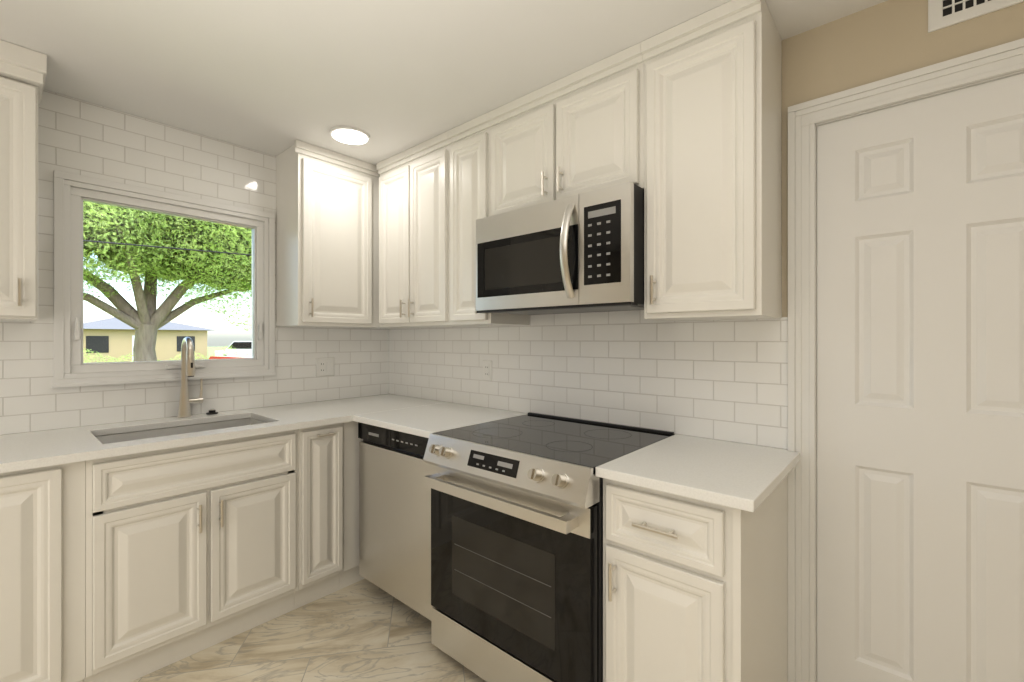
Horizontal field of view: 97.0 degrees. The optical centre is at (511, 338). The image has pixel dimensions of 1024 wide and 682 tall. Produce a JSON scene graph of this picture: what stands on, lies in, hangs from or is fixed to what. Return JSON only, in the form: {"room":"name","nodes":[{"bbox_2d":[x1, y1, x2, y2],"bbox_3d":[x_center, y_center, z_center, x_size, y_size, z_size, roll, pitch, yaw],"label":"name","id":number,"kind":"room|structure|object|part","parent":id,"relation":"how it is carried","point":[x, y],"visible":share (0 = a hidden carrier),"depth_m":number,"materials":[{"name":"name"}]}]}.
{"room":"kitchen","nodes":[
{"label":"kitchen","id":0,"kind":"room"},
{"bbox_2d":[132,579,485,681],"bbox_3d":[-0.502,1.365,0.307,4.720,0.120,4.220,0,0,41],"label":"floor","id":1,"kind":"structure","parent":0,"point":[364,630],"depth_m":1.90,"materials":[{"name":"tile"}]},
{"bbox_2d":[0,461,84,681],"bbox_3d":[-2.028,0.863,1.404,0.652,0.884,0.979,0,0,41],"label":"base cabinet","id":2,"kind":"object","parent":1,"relation":"on","point":[42,574],"visible":0.88,"depth_m":1.50,"materials":[{"name":"white wood"}]},
{"bbox_2d":[0,394,442,472],"bbox_3d":[-1.492,0.405,2.018,0.639,0.030,2.611,0,0,41],"label":"countertop","id":3,"kind":"structure","parent":2,"relation":"on","point":[36,449],"depth_m":1.94,"materials":[{"name":"white stone"}]},
{"bbox_2d":[95,418,265,443],"bbox_3d":[-1.454,0.529,2.044,0.424,0.217,0.674,0,0,41],"label":"sink basin","id":4,"kind":"object","parent":3,"relation":"in","point":[120,437],"visible":0.02,"depth_m":2.16,"materials":[{"name":"silver metal"}]},
{"bbox_2d":[177,337,202,417],"bbox_3d":[-1.586,0.189,2.253,0.162,0.400,0.112,0,0,41],"label":"faucet","id":5,"kind":"object","parent":3,"relation":"on","point":[187,363],"visible":1,"depth_m":2.25,"materials":[{"name":"silver metal"}]},
{"bbox_2d":[206,409,217,413],"bbox_3d":[-1.562,0.378,2.357,0.052,0.022,0.052,0,0,41],"label":"switch","id":6,"kind":"object","parent":3,"relation":"on","point":[212,411],"visible":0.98,"depth_m":2.35,"materials":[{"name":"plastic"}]},
{"bbox_2d":[84,429,297,681],"bbox_3d":[-1.462,0.863,2.050,0.652,0.884,0.738,0,0,41],"label":"base cabinet","id":7,"kind":"object","parent":1,"relation":"on","point":[190,550],"visible":0.9,"depth_m":1.81,"materials":[{"name":"white wood"}]},
{"bbox_2d":[294,423,343,609],"bbox_3d":[-1.143,0.863,2.415,0.652,0.884,0.229,0,0,41],"label":"base cabinet","id":8,"kind":"object","parent":1,"relation":"on","point":[320,508],"visible":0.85,"depth_m":2.22,"materials":[{"name":"white wood"}]},
{"bbox_2d":[348,402,527,437],"bbox_3d":[-0.360,0.405,2.322,0.619,0.030,0.661,0,0,41],"label":"countertop","id":9,"kind":"structure","parent":8,"relation":"on","point":[423,419],"depth_m":2.28,"materials":[{"name":"white stone"}]},
{"bbox_2d":[339,421,364,589],"bbox_3d":[-0.868,0.863,2.771,0.597,0.884,0.668,0,0,41],"label":"base cabinet","id":10,"kind":"object","parent":1,"relation":"on","point":[349,575],"visible":0.25,"depth_m":2.36,"materials":[{"name":"white wood"}]},
{"bbox_2d":[358,422,431,620],"bbox_3d":[-0.348,0.863,2.334,0.614,0.884,0.623,0,0,41],"label":"dishwasher","id":11,"kind":"object","parent":1,"relation":"on","point":[394,525],"visible":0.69,"depth_m":2.09,"materials":[{"name":"metal"}]},
{"bbox_2d":[423,412,674,681],"bbox_3d":[0.143,0.844,1.841,0.769,0.922,0.718,0,0,41],"label":"range","id":12,"kind":"object","parent":1,"relation":"on","point":[516,548],"visible":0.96,"depth_m":1.59,"materials":[{"name":"metal"}]},
{"bbox_2d":[603,474,787,681],"bbox_3d":[0.612,0.863,1.485,0.400,0.884,0.652,0,0,41],"label":"base cabinet","id":13,"kind":"object","parent":1,"relation":"on","point":[667,587],"depth_m":1.27,"materials":[{"name":"white wood"}]},
{"bbox_2d":[595,434,799,511],"bbox_3d":[0.628,0.405,1.475,0.438,0.030,0.636,0,0,41],"label":"countertop","id":14,"kind":"structure","parent":13,"relation":"on","point":[745,477],"depth_m":1.36,"materials":[{"name":"white stone"}]},
{"bbox_3d":[0.770,0.863,1.377,0.020,0.884,0.607,0,0,41],"label":"base cabinet filler","id":15,"kind":"part","parent":13,"relation":"part of","materials":[{"name":"white wood"}]},
{"bbox_2d":[0,0,887,164],"bbox_3d":[-0.502,-1.125,0.307,4.720,0.120,4.220,0,0,41],"label":"ceiling","id":16,"kind":"structure","parent":0,"point":[391,78],"depth_m":1.69,"materials":[{"name":"white paint"}]},
{"bbox_2d":[329,126,369,144],"bbox_3d":[-0.844,-1.058,2.361,0.200,0.013,0.200,0,0,41],"label":"ceiling light","id":17,"kind":"object","parent":16,"relation":"attached to","point":[349,135],"visible":1,"depth_m":2.34,"materials":[{"name":"white plastic"}]},
{"bbox_2d":[782,0,1023,316],"bbox_3d":[0.895,0.125,1.782,4.560,2.380,0.160,0,0,41],"label":"wall","id":18,"kind":"structure","parent":0,"point":[884,40],"depth_m":1.45,"materials":[{"name":"beige paint"}]},
{"bbox_2d":[376,131,472,327],"bbox_3d":[-0.485,-0.569,2.641,0.648,0.991,0.346,0,0,41],"label":"upper cabinet","id":19,"kind":"object","parent":18,"relation":"attached to","point":[414,236],"visible":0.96,"depth_m":2.50,"materials":[{"name":"white wood"}]},
{"bbox_2d":[447,113,528,325],"bbox_3d":[-0.132,-0.569,2.331,0.290,0.991,0.346,0,0,41],"label":"upper cabinet","id":20,"kind":"object","parent":18,"relation":"attached to","point":[470,173],"visible":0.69,"depth_m":2.23,"materials":[{"name":"white wood"}]},
{"bbox_2d":[487,42,643,215],"bbox_3d":[0.267,-0.806,1.982,0.767,0.516,0.346,0,0,41],"label":"upper cabinet","id":21,"kind":"object","parent":18,"relation":"attached to","point":[579,131],"visible":0.83,"depth_m":1.83,"materials":[{"name":"white wood"}]},
{"bbox_2d":[476,182,643,314],"bbox_3d":[0.231,-0.332,1.942,0.763,0.426,0.455,0,0,41],"label":"microwave","id":22,"kind":"object","parent":21,"relation":"attached to","point":[581,253],"visible":0.96,"depth_m":1.73,"materials":[{"name":"metal"}]},
{"bbox_2d":[389,310,787,449],"bbox_3d":[0.053,0.062,2.406,2.454,0.715,0.008,0,0,41],"label":"tile","id":23,"kind":"structure","parent":18,"relation":"attached to","point":[724,380],"depth_m":2.03,"materials":[{"name":"white tile"}]},
{"bbox_2d":[483,360,491,380],"bbox_3d":[-0.141,0.180,2.565,0.070,0.115,0.009,0,0,41],"label":"outlet","id":24,"kind":"object","parent":23,"relation":"attached to","point":[487,370],"visible":1,"depth_m":2.56,"materials":[{"name":"white plastic"}]},
{"bbox_2d":[641,0,781,320],"bbox_3d":[0.700,-0.569,1.603,0.382,0.991,0.346,0,0,41],"label":"upper cabinet","id":25,"kind":"object","parent":18,"relation":"attached to","point":[712,164],"visible":1,"depth_m":1.49,"materials":[{"name":"white wood"}]},
{"bbox_2d":[788,38,1023,681],"bbox_3d":[1.317,0.246,1.398,0.776,2.118,0.181,0,0,41],"label":"door frame","id":26,"kind":"structure","parent":18,"relation":"attached to","point":[807,118],"depth_m":1.55,"materials":[{"name":"white wood"}]},
{"bbox_2d":[817,73,1023,681],"bbox_3d":[1.291,0.283,1.368,0.612,2.028,0.035,0,0,41],"label":"pantry door","id":27,"kind":"structure","parent":18,"relation":"in","point":[920,390],"depth_m":1.38,"materials":[{"name":"white wood"}]},
{"bbox_2d":[928,0,1023,32],"bbox_3d":[1.391,-0.990,1.236,0.375,0.140,0.008,0,0,41],"label":"air vent","id":28,"kind":"object","parent":18,"relation":"in","point":[942,14],"visible":1,"depth_m":1.32,"materials":[{"name":"white plastic"}]},
{"bbox_3d":[-2.218,0.120,1.809,0.160,2.370,4.220,0,0,41],"label":"wall","id":29,"kind":"structure","parent":0,"visible":0},
{"bbox_2d":[0,40,46,321],"bbox_3d":[-2.166,-0.569,1.469,0.346,0.991,0.898,0,0,41],"label":"upper cabinet","id":30,"kind":"object","parent":29,"relation":"attached to","point":[23,71],"visible":1,"depth_m":1.66,"materials":[{"name":"white wood"}]},
{"bbox_2d":[52,170,275,387],"bbox_3d":[-1.718,-0.258,2.322,0.156,0.934,0.908,0,0,41],"label":"window","id":31,"kind":"structure","parent":29,"relation":"in","point":[72,192],"depth_m":2.16,"materials":[{"name":"white plastic"}]},
{"bbox_2d":[0,90,388,434],"bbox_3d":[-2.155,-0.322,1.753,0.008,1.484,3.900,0,0,41],"label":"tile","id":32,"kind":"structure","parent":29,"relation":"attached to","point":[80,137],"depth_m":2.19,"materials":[{"name":"white tile"}]},
{"bbox_2d":[316,358,333,376],"bbox_3d":[-1.176,0.177,2.857,0.010,0.115,0.116,0,0,41],"label":"outlet","id":33,"kind":"object","parent":32,"relation":"attached to","point":[324,366],"visible":1,"depth_m":2.85,"materials":[{"name":"white plastic"}]},
{"bbox_2d":[276,140,401,328],"bbox_3d":[-1.000,-0.569,2.801,0.346,0.991,0.782,0,0,41],"label":"upper cabinet","id":34,"kind":"object","parent":29,"relation":"attached to","point":[327,238],"visible":0.83,"depth_m":2.58,"materials":[{"name":"white wood"}]},
{"label":"outside","id":35,"kind":"structure","parent":0,"visible":0},
{"bbox_2d":[207,346,228,357],"bbox_3d":[-39.619,1.905,50.433,119.500,0.200,140.000,0,0,41],"label":"lawn","id":36,"kind":"structure","parent":35,"point":[211,350],"depth_m":77.45,"materials":[{"name":"green plant"}]},
{"bbox_2d":[83,317,214,362],"bbox_3d":[-28.495,0.055,33.916,9.000,3.500,8.600,0,0,41],"label":"house","id":37,"kind":"structure","parent":36,"relation":"on","point":[96,342],"depth_m":30.78,"materials":[{"name":"beige paint"}]},
{"bbox_2d":[83,346,250,362],"bbox_3d":[-12.601,1.317,21.257,2.874,2.249,26.839,0,0,41],"label":"bush","id":38,"kind":"object","parent":36,"relation":"on","point":[120,359],"depth_m":18.24,"materials":[{"name":"green plant"}]},
{"bbox_2d":[83,201,251,360],"bbox_3d":[-11.110,-2.196,13.670,9.429,8.229,13.922,0,0,41],"label":"tree","id":39,"kind":"object","parent":36,"relation":"on","point":[197,259],"depth_m":13.35,"materials":[{"name":"green bark"}]},
{"bbox_2d":[209,355,251,358],"bbox_3d":[-5.330,1.105,11.644,1.890,1.401,4.600,0,0,33],"label":"car","id":40,"kind":"object","parent":36,"relation":"on","point":[231,357],"depth_m":10.44,"materials":[{"name":"red metal"}]},
{"bbox_2d":[215,341,251,355],"bbox_3d":[-19.097,0.965,33.265,4.600,1.680,1.890,0,0,11],"label":"suv","id":41,"kind":"object","parent":36,"relation":"on","point":[238,346],"depth_m":32.40,"materials":[{"name":"white metal"}]},
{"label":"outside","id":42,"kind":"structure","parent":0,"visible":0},
{"bbox_2d":[83,240,251,255],"bbox_3d":[-6.516,-1.670,8.163,0.021,1.374,30.001,0,0,41],"label":"powerline","id":43,"kind":"structure","parent":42,"point":[165,247],"depth_m":8.29,"materials":[{"name":"rubber"}]}
]}

